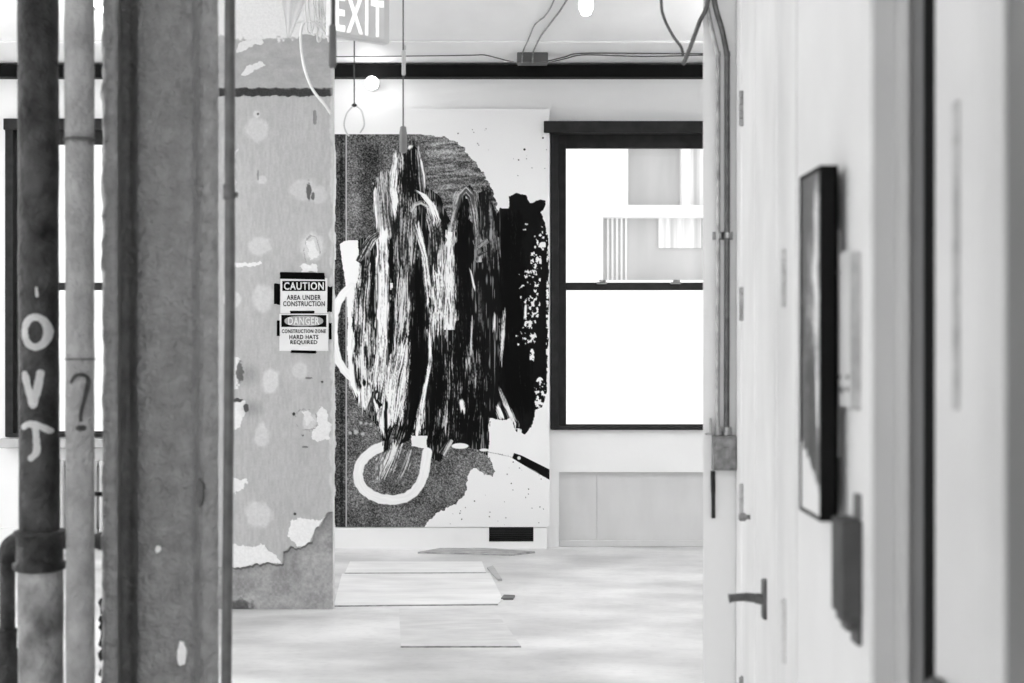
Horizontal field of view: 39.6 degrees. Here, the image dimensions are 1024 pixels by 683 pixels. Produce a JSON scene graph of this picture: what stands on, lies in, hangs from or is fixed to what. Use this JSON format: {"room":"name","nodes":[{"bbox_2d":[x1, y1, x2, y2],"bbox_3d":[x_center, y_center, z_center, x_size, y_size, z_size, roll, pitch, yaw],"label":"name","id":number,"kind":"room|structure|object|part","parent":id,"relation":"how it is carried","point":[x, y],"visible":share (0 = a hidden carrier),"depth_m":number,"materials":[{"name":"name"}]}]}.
{"room":"art gallery","nodes":[
{"label":"art gallery","id":0,"kind":"room"},
{"bbox_2d":[0,79,702,546],"bbox_3d":[-1.050,-0.260,10.540,10.100,3.520,0.320,0,0,0],"label":"wall","id":1,"kind":"structure","parent":0,"point":[596,451],"depth_m":10.38,"materials":[{"name":"white paint"}]},
{"bbox_2d":[0,528,18,543],"bbox_3d":[-4.504,1.430,10.365,2.993,0.140,0.030,0,0,0],"label":"baseboard","id":2,"kind":"structure","parent":1,"relation":"attached to","point":[4,532],"depth_m":10.35,"materials":[{"name":"white paint"}]},
{"bbox_2d":[0,118,102,447],"bbox_3d":[-2.997,-0.426,10.390,1.440,2.392,0.220,0,0,0],"label":"window","id":3,"kind":"structure","parent":1,"relation":"in","point":[10,125],"depth_m":10.35,"materials":[{"name":"paint"}]},
{"bbox_3d":[-2.997,0.737,10.340,1.440,0.066,0.120,0,0,0],"label":"sill","id":4,"kind":"part","parent":3,"relation":"part of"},
{"bbox_3d":[-2.997,0.119,10.430,1.280,1.101,0.040,0,0,0],"label":"sash","id":5,"kind":"part","parent":3,"relation":"part of","materials":[{"name":"glass"}]},
{"bbox_3d":[-2.997,-0.971,10.470,1.280,1.178,0.040,0,0,0],"label":"sash","id":6,"kind":"part","parent":3,"relation":"part of","materials":[{"name":"paint"}]},
{"bbox_2d":[0,65,702,78],"bbox_3d":[-1.000,-1.958,10.330,10.000,0.089,0.100,0,0,0],"label":"trim","id":7,"kind":"structure","parent":1,"relation":"attached to","point":[6,71],"depth_m":10.28,"materials":[{"name":"black paint"}]},
{"bbox_2d":[365,76,378,91],"bbox_3d":[-1.009,-1.863,10.290,0.100,0.100,0.179,0,0,0],"label":"globe lamp","id":8,"kind":"object","parent":1,"relation":"attached to","point":[372,83],"visible":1,"depth_m":10.22,"materials":[{"name":"white glass"}]},
{"bbox_2d":[335,109,549,526],"bbox_3d":[-0.509,-0.170,10.340,1.561,3.028,0.076,0,0,0],"label":"abstract painting","id":9,"kind":"object","parent":1,"relation":"attached to","point":[442,244],"visible":1,"depth_m":10.30,"materials":[{"name":"paint"}]},
{"bbox_2d":[544,121,702,429],"bbox_3d":[1.037,-0.474,10.383,1.615,2.236,0.235,0,0,0],"label":"window","id":10,"kind":"structure","parent":1,"relation":"in","point":[564,135],"depth_m":10.37,"materials":[{"name":"paint"}]},
{"bbox_3d":[1.055,-0.956,10.470,1.440,1.149,0.040,0,0,0],"label":"sash","id":11,"kind":"part","parent":10,"relation":"part of","materials":[{"name":"glass"}]},
{"bbox_3d":[1.055,0.094,10.430,1.440,1.050,0.040,0,0,0],"label":"sash","id":12,"kind":"part","parent":10,"relation":"part of","materials":[{"name":"glass"}]},
{"bbox_2d":[559,472,702,546],"bbox_3d":[1.084,1.226,10.410,1.482,0.547,0.040,0,0,0],"label":"wall panel","id":13,"kind":"object","parent":1,"relation":"attached to","point":[635,509],"depth_m":10.41,"materials":[{"name":"grey paint"}]},
{"bbox_2d":[0,0,702,64],"bbox_3d":[-1.050,-2.114,3.390,10.100,0.212,14.780,0,0,0],"label":"ceiling","id":14,"kind":"structure","parent":0,"point":[502,29],"depth_m":9.33,"materials":[{"name":"paint"}]},
{"bbox_2d":[94,0,102,11],"bbox_3d":[-1.900,-1.774,6.000,0.200,0.493,1.400,0,0,0],"label":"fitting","id":15,"kind":"object","parent":14,"relation":"hanging from","point":[97,3],"visible":0.12,"depth_m":6.53,"materials":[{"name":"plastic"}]},
{"bbox_2d":[282,0,305,37],"bbox_3d":[-0.941,-1.692,6.500,0.348,0.609,0.099,0,0,0],"label":"plastic sheet","id":16,"kind":"object","parent":14,"relation":"hanging from","point":[292,9],"visible":1,"depth_m":6.50,"materials":[{"name":"white plastic"}]},
{"bbox_2d":[296,0,331,114],"bbox_3d":[-0.929,-1.528,6.645,0.219,0.952,0.158,0,0,0],"label":"cable bundle","id":17,"kind":"object","parent":14,"relation":"hanging from","point":[319,2],"visible":0.73,"depth_m":6.60,"materials":[{"name":"white plastic"}]},
{"bbox_2d":[329,0,336,68],"bbox_3d":[-0.555,-1.433,4.400,0.025,1.175,0.025,0,0,0],"label":"hanging rod","id":18,"kind":"object","parent":14,"relation":"hanging from","point":[332,28],"visible":1,"depth_m":4.39,"materials":[{"name":"grey metal"}]},
{"bbox_3d":[-0.553,-1.495,4.400,0.011,1.050,0.011,0,0,0],"label":"rod","id":19,"kind":"part","parent":18,"relation":"part of","materials":[{"name":"grey metal"}]},
{"bbox_2d":[343,41,364,135],"bbox_3d":[-0.688,-1.457,6.200,0.095,1.126,0.024,0,0,0],"label":"pull cord","id":20,"kind":"object","parent":14,"relation":"hanging from","point":[353,104],"visible":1,"depth_m":6.20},
{"bbox_3d":[-0.688,-1.526,6.200,0.006,0.989,0.006,0,0,0],"label":"cord","id":21,"kind":"part","parent":20,"relation":"part of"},
{"bbox_2d":[326,0,388,44],"bbox_3d":[-0.660,-1.657,6.106,0.293,0.727,0.050,0,0,-38],"label":"exit sign","id":22,"kind":"object","parent":14,"relation":"hanging from","point":[367,21],"visible":0.94,"depth_m":6.09,"materials":[{"name":"plastic"}]},
{"bbox_3d":[-0.651,-1.403,6.087,0.245,0.187,0.002,0,0,-38],"label":"panel","id":23,"kind":"part","parent":22,"relation":"part of","materials":[{"name":"white plastic"}]},
{"bbox_2d":[399,0,406,152],"bbox_3d":[-0.474,-1.421,6.200,0.034,1.197,0.034,0,0,0],"label":"lamp cord","id":24,"kind":"object","parent":14,"relation":"hanging from","point":[403,132],"visible":1,"depth_m":6.20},
{"bbox_3d":[-0.474,-1.475,6.200,0.006,1.089,0.006,0,0,0],"label":"cord","id":25,"kind":"part","parent":24,"relation":"part of","materials":[{"name":"grey rubber"}]},
{"bbox_2d":[337,54,516,62],"bbox_3d":[-0.729,-1.983,10.053,1.535,0.065,0.191,0,0,0],"label":"cable","id":26,"kind":"object","parent":14,"relation":"attached to","point":[476,54],"visible":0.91,"depth_m":10.00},
{"bbox_2d":[517,52,547,65],"bbox_3d":[0.143,-1.986,9.997,0.216,0.068,0.146,0,0,0],"label":"ceiling box","id":27,"kind":"object","parent":14,"relation":"attached to","point":[540,58],"visible":0.98,"depth_m":9.93,"materials":[{"name":"paint"}]},
{"bbox_2d":[521,0,554,62],"bbox_3d":[0.171,-1.979,8.938,0.046,0.073,2.001,0,0,-7],"label":"conduit","id":28,"kind":"object","parent":14,"relation":"attached to","point":[544,16],"visible":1,"depth_m":9.05,"materials":[{"name":"metal"}]},
{"bbox_2d":[532,0,567,62],"bbox_3d":[0.248,-1.979,8.938,0.033,0.074,2.004,0,0,-7],"label":"conduit","id":29,"kind":"object","parent":14,"relation":"attached to","point":[563,5],"visible":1,"depth_m":9.08,"materials":[{"name":"metal"}]},
{"bbox_2d":[579,0,592,15],"bbox_3d":[0.328,-1.732,6.300,0.064,0.577,0.063,0,0,0],"label":"pendant bulb","id":30,"kind":"object","parent":14,"relation":"hanging from","point":[585,6],"visible":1,"depth_m":6.28,"materials":[{"name":"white glass"}]},
{"bbox_2d":[548,54,702,62],"bbox_3d":[0.995,-1.983,9.984,1.486,0.066,0.127,0,0,4],"label":"cable","id":31,"kind":"object","parent":14,"relation":"attached to","point":[580,54],"visible":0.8,"depth_m":10.00,"materials":[{"name":"grey rubber"}]},
{"bbox_2d":[548,53,702,60],"bbox_3d":[0.989,-1.990,9.930,1.482,0.051,0.126,0,0,4],"label":"cable","id":32,"kind":"object","parent":14,"relation":"attached to","point":[573,53],"visible":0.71,"depth_m":9.91,"materials":[{"name":"grey rubber"}]},
{"bbox_2d":[15,547,702,682],"bbox_3d":[-1.050,1.600,3.390,10.100,0.200,14.780,0,0,0],"label":"floor","id":33,"kind":"structure","parent":0,"point":[575,614],"depth_m":7.46,"materials":[{"name":"white concrete"}]},
{"bbox_2d":[12,0,65,682],"bbox_3d":[-1.222,-0.260,3.680,0.136,3.520,0.136,0,0,14],"label":"pipe","id":34,"kind":"object","parent":33,"relation":"on","point":[39,565],"visible":1,"depth_m":3.63,"materials":[{"name":"metal"}]},
{"bbox_2d":[0,532,101,682],"bbox_3d":[-1.241,1.007,3.850,0.316,0.986,0.065,0,0,0],"label":"pipe","id":35,"kind":"object","parent":33,"relation":"on","point":[8,631],"visible":0.62,"depth_m":3.83,"materials":[{"name":"metal"}]},
{"bbox_2d":[63,0,95,682],"bbox_3d":[-1.101,-0.260,3.620,0.079,3.520,0.079,0,0,45],"label":"riser pipe","id":36,"kind":"object","parent":33,"relation":"on","point":[79,24],"visible":1,"depth_m":3.59,"materials":[{"name":"metal"}]},
{"bbox_2d":[60,459,102,532],"bbox_3d":[-2.871,1.177,10.240,1.032,0.647,0.127,0,0,0],"label":"radiator","id":37,"kind":"object","parent":33,"relation":"on","point":[98,520],"visible":0.05,"depth_m":10.18,"materials":[{"name":"metal"}]},
{"bbox_2d":[100,0,218,682],"bbox_3d":[-0.938,-0.260,3.787,0.309,3.520,0.192,0,0,-12],"label":"steel column","id":38,"kind":"structure","parent":33,"relation":"on","point":[159,93],"depth_m":3.80,"materials":[{"name":"grey metal"}]},
{"bbox_2d":[95,492,102,495],"bbox_3d":[-1.109,0.403,3.759,0.041,0.024,0.120,0,0,24],"label":"rod","id":39,"kind":"object","parent":38,"relation":"attached to","point":[96,493],"visible":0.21,"depth_m":3.79,"materials":[{"name":"metal"}]},
{"bbox_2d":[98,598,102,682],"bbox_3d":[-1.140,0.858,3.949,0.020,0.292,0.020,0,0,0],"label":"chain","id":40,"kind":"object","parent":38,"relation":"hanging from","point":[100,600],"visible":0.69,"depth_m":3.94,"materials":[{"name":"grey metal"}]},
{"bbox_2d":[221,0,237,682],"bbox_3d":[-0.718,-0.260,3.600,0.050,3.520,0.031,0,0,0],"label":"conduit pipe","id":41,"kind":"object","parent":33,"relation":"on","point":[230,194],"visible":1,"depth_m":3.59,"materials":[{"name":"grey metal"}]},
{"bbox_2d":[218,0,334,608],"bbox_3d":[-1.510,-0.260,7.976,1.022,3.520,0.078,0,0,0],"label":"wall pier","id":42,"kind":"object","parent":33,"relation":"on","point":[284,481],"visible":0.57,"depth_m":7.94,"materials":[{"name":"paint"}]},
{"bbox_2d":[280,272,324,279],"bbox_3d":[-1.169,-0.366,7.934,0.252,0.043,0.001,0,0,0],"label":"tape strip","id":43,"kind":"object","parent":42,"relation":"attached to","point":[283,275],"visible":1,"depth_m":7.93,"materials":[{"name":"black plastic"}]},
{"bbox_2d":[274,278,332,313],"bbox_3d":[-1.164,-0.255,7.934,0.327,0.199,0.003,0,0,0],"label":"caution sign","id":44,"kind":"object","parent":42,"relation":"attached to","point":[295,294],"depth_m":7.93,"materials":[{"name":"white paper"}]},
{"bbox_3d":[-1.311,-0.265,7.934,0.034,0.121,0.001,0,0,0],"label":"tape strip","id":45,"kind":"part","parent":44,"relation":"part of","materials":[{"name":"black plastic"}]},
{"bbox_3d":[-1.170,-0.164,7.934,0.140,0.016,0.001,0,0,0],"label":"tape strip","id":46,"kind":"part","parent":44,"relation":"part of","materials":[{"name":"black plastic"}]},
{"bbox_3d":[-1.016,-0.236,7.934,0.031,0.147,0.001,0,0,0],"label":"tape strip","id":47,"kind":"part","parent":44,"relation":"part of","materials":[{"name":"black plastic"}]},
{"bbox_2d":[277,314,331,353],"bbox_3d":[-1.159,-0.044,7.934,0.306,0.222,0.004,0,0,0],"label":"sign","id":48,"kind":"object","parent":42,"relation":"attached to","point":[309,332],"depth_m":7.93,"materials":[{"name":"white paper"}]},
{"bbox_3d":[-1.304,-0.073,7.934,0.017,0.091,0.001,0,0,0],"label":"tape strip","id":49,"kind":"part","parent":48,"relation":"part of","materials":[{"name":"black plastic"}]},
{"bbox_3d":[-1.163,0.058,7.934,0.148,0.020,0.001,0,0,0],"label":"tape strip","id":50,"kind":"part","parent":48,"relation":"part of","materials":[{"name":"black plastic"}]},
{"bbox_3d":[-1.014,-0.057,7.934,0.016,0.097,0.001,0,0,0],"label":"tape strip","id":51,"kind":"part","parent":48,"relation":"part of","materials":[{"name":"black plastic"}]},
{"bbox_2d":[345,561,485,573],"bbox_3d":[-0.635,1.498,9.429,0.933,0.004,0.490,0,0,0],"label":"floor panel","id":52,"kind":"object","parent":33,"relation":"on","point":[354,567],"visible":1,"depth_m":9.41,"materials":[{"name":"white wood"}]},
{"bbox_2d":[335,573,502,606],"bbox_3d":[-0.573,1.497,8.608,1.042,0.006,1.132,0,0,0],"label":"floor panel","id":53,"kind":"object","parent":33,"relation":"on","point":[375,589],"visible":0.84,"depth_m":8.57,"materials":[{"name":"white wood"}]},
{"bbox_2d":[335,527,546,548],"bbox_3d":[-0.518,1.424,10.341,1.543,0.152,0.072,0,0,0],"label":"baseboard","id":54,"kind":"structure","parent":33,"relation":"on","point":[345,537],"depth_m":10.31,"materials":[{"name":"white paint"}]},
{"bbox_2d":[489,527,532,540],"bbox_3d":[-0.005,1.401,10.340,0.322,0.103,0.040,0,0,0],"label":"vent","id":55,"kind":"object","parent":54,"relation":"attached to","point":[495,533],"depth_m":10.34,"materials":[{"name":"black metal"}]},
{"bbox_2d":[399,609,520,647],"bbox_3d":[-0.294,1.498,7.473,0.590,0.003,1.058,0,0,-5],"label":"floor panel","id":56,"kind":"object","parent":33,"relation":"on","point":[419,628],"visible":1,"depth_m":7.39,"materials":[{"name":"white wood"}]},
{"bbox_2d":[418,548,534,555],"bbox_3d":[-0.241,1.494,10.126,0.811,0.012,0.278,0,0,10],"label":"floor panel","id":57,"kind":"object","parent":33,"relation":"on","point":[470,551],"visible":1,"depth_m":10.08,"materials":[{"name":"grey wood"}]},
{"bbox_2d":[487,565,501,580],"bbox_3d":[-0.118,1.494,9.180,0.048,0.012,0.557,0,0,-7],"label":"chip","id":58,"kind":"object","parent":33,"relation":"on","point":[491,569],"visible":1,"depth_m":9.16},
{"bbox_2d":[501,595,514,599],"bbox_3d":[-0.021,1.494,8.303,0.069,0.012,0.114,0,0,8],"label":"chip","id":59,"kind":"object","parent":33,"relation":"on","point":[504,597],"visible":1,"depth_m":8.27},
{"bbox_2d":[703,0,735,682],"bbox_3d":[2.336,-0.260,5.225,3.328,3.520,0.450,0,0,0],"label":"wall partition","id":60,"kind":"structure","parent":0,"point":[719,532],"depth_m":5.00,"materials":[{"name":"white paint"}]},
{"bbox_2d":[705,418,711,434],"bbox_3d":[0.690,0.298,4.990,0.023,0.058,0.020,0,0,0],"label":"bracket","id":61,"kind":"object","parent":60,"relation":"attached to","point":[710,419],"visible":1,"depth_m":4.98,"materials":[{"name":"metal"}]},
{"bbox_2d":[704,0,723,434],"bbox_3d":[0.694,-0.537,4.981,0.102,1.735,0.038,0,0,0],"label":"conduit","id":62,"kind":"object","parent":60,"relation":"attached to","point":[717,235],"visible":1,"depth_m":4.97,"materials":[{"name":"metal"}]},
{"bbox_2d":[682,0,709,65],"bbox_3d":[0.647,-1.203,5.069,0.043,0.390,0.270,0,0,-15],"label":"cable","id":63,"kind":"object","parent":62,"relation":"attached to","point":[707,2],"visible":1,"depth_m":5.02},
{"bbox_2d":[660,0,683,55],"bbox_3d":[0.581,-1.256,5.200,0.099,0.425,0.010,0,0,0],"label":"loose cable","id":64,"kind":"object","parent":63,"relation":"attached to","point":[661,1],"visible":1,"depth_m":5.20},
{"bbox_2d":[711,0,732,435],"bbox_3d":[0.724,-0.537,4.980,0.104,1.735,0.040,0,0,0],"label":"conduit","id":65,"kind":"object","parent":60,"relation":"attached to","point":[728,235],"visible":1,"depth_m":4.97,"materials":[{"name":"metal"}]},
{"bbox_2d":[712,435,736,470],"bbox_3d":[0.743,0.389,4.974,0.083,0.121,0.052,0,0,0],"label":"junction box","id":66,"kind":"object","parent":60,"relation":"attached to","point":[724,448],"visible":1,"depth_m":4.95,"materials":[{"name":"grey metal"}]},
{"bbox_2d":[711,471,714,517],"bbox_3d":[0.705,0.537,4.991,0.017,0.166,0.017,0,0,0],"label":"stub","id":67,"kind":"object","parent":66,"relation":"hanging from","point":[712,472],"visible":1,"depth_m":4.99,"materials":[{"name":"black metal"}]},
{"bbox_2d":[736,0,747,682],"bbox_3d":[0.944,-0.260,4.723,0.412,3.520,0.545,0,0,0],"label":"trim","id":68,"kind":"structure","parent":60,"relation":"attached to","point":[741,5],"depth_m":4.73,"materials":[{"name":"white paint"}]},
{"bbox_2d":[738,0,761,682],"bbox_3d":[0.918,-0.260,4.173,0.464,3.520,0.545,0,0,0],"label":"door","id":69,"kind":"structure","parent":60,"relation":"in","point":[754,516],"depth_m":4.20,"materials":[{"name":"white paint"}]},
{"bbox_2d":[924,0,934,682],"bbox_3d":[0.804,-0.260,2.096,0.392,3.520,0.008,0,0,0],"label":"door frame","id":70,"kind":"structure","parent":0,"point":[929,5],"depth_m":2.09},
{"bbox_2d":[728,0,796,682],"bbox_3d":[0.825,-0.260,3.322,0.551,3.520,1.145,0,0,0],"label":"door","id":71,"kind":"structure","parent":70,"relation":"in","point":[777,599],"depth_m":3.27,"materials":[{"name":"white paint"}]},
{"bbox_3d":[0.609,0.669,3.700,0.092,0.032,0.032,0,0,0],"label":"lever","id":72,"kind":"part","parent":71,"relation":"part of","materials":[{"name":"metal"}]},
{"bbox_3d":[0.659,0.670,3.701,0.018,0.104,0.036,0,0,0],"label":"handle plate","id":73,"kind":"part","parent":71,"relation":"part of","materials":[{"name":"metal"}]},
{"bbox_2d":[799,165,840,521],"bbox_3d":[0.512,0.003,2.342,0.045,0.567,0.165,0,0,0],"label":"framed picture","id":74,"kind":"object","parent":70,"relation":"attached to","point":[819,234],"visible":1,"depth_m":2.26,"materials":[{"name":"black paint"}]},
{"bbox_2d":[802,171,818,515],"bbox_3d":[0.492,0.003,2.342,0.001,0.555,0.153,0,0,0],"label":"artwork","id":75,"kind":"object","parent":74,"relation":"attached to","point":[810,184],"depth_m":2.35},
{"bbox_2d":[797,0,873,682],"bbox_3d":[0.764,-0.260,2.420,0.471,3.520,0.640,0,0,0],"label":"wall","id":76,"kind":"structure","parent":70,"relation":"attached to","point":[835,38],"depth_m":2.29,"materials":[{"name":"white paint"}]},
{"bbox_2d":[832,493,861,645],"bbox_3d":[0.515,0.346,2.185,0.033,0.229,0.070,0,0,0],"label":"wall box","id":77,"kind":"object","parent":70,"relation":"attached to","point":[846,530],"visible":1,"depth_m":2.15,"materials":[{"name":"grey paint"}]},
{"bbox_2d":[837,250,860,409],"bbox_3d":[0.525,-0.018,2.245,0.018,0.244,0.170,0,0,1],"label":"wall plate","id":78,"kind":"object","parent":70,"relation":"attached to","point":[849,262],"visible":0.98,"depth_m":2.19,"materials":[{"name":"paint"}]},
{"bbox_2d":[874,0,923,682],"bbox_3d":[0.767,-0.260,2.090,0.465,3.520,0.080,0,0,0],"label":"trim","id":79,"kind":"structure","parent":70,"relation":"attached to","point":[898,24],"depth_m":2.09,"materials":[{"name":"grey paint"}]},
{"bbox_2d":[1007,0,1023,682],"bbox_3d":[0.735,-0.260,0.050,0.431,3.520,3.099,0,0,0],"label":"door frame","id":80,"kind":"structure","parent":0,"point":[1015,8],"depth_m":1.56,"materials":[{"name":"grey paint"}]},
{"bbox_2d":[925,0,974,682],"bbox_3d":[0.742,-0.260,1.817,0.417,3.520,0.165,0,0,0],"label":"door","id":81,"kind":"structure","parent":80,"relation":"in","point":[954,19],"depth_m":1.80,"materials":[{"name":"grey paint"}]},
{"bbox_3d":[0.546,0.449,1.833,0.026,0.036,0.036,0,0,0],"label":"knob","id":82,"kind":"part","parent":81,"relation":"part of","materials":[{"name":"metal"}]},
{"bbox_3d":[0.560,-0.108,1.792,0.007,0.389,0.020,0,0,0],"label":"edge pull","id":83,"kind":"part","parent":81,"relation":"part of","materials":[{"name":"metal"}]},
{"bbox_2d":[975,0,1006,682],"bbox_3d":[0.751,-0.260,1.667,0.398,3.520,0.134,0,0,0],"label":"trim","id":84,"kind":"structure","parent":80,"relation":"attached to","point":[990,15],"depth_m":1.67,"materials":[{"name":"grey paint"}]},
{"label":"outside","id":85,"kind":"structure","parent":0,"visible":0},
{"bbox_2d":[59,145,702,430],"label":"window","id":86,"kind":"structure","parent":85,"point":[633,215],"depth_m":22.00,"materials":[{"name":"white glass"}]},
{"bbox_2d":[658,218,700,247],"bbox_3d":[2.622,-1.694,22.260,0.665,0.464,0.040,0,0,0],"label":"blind","id":87,"kind":"object","parent":86,"relation":"hanging from","point":[672,232],"depth_m":22.24,"materials":[{"name":"white fabric"}]}
]}

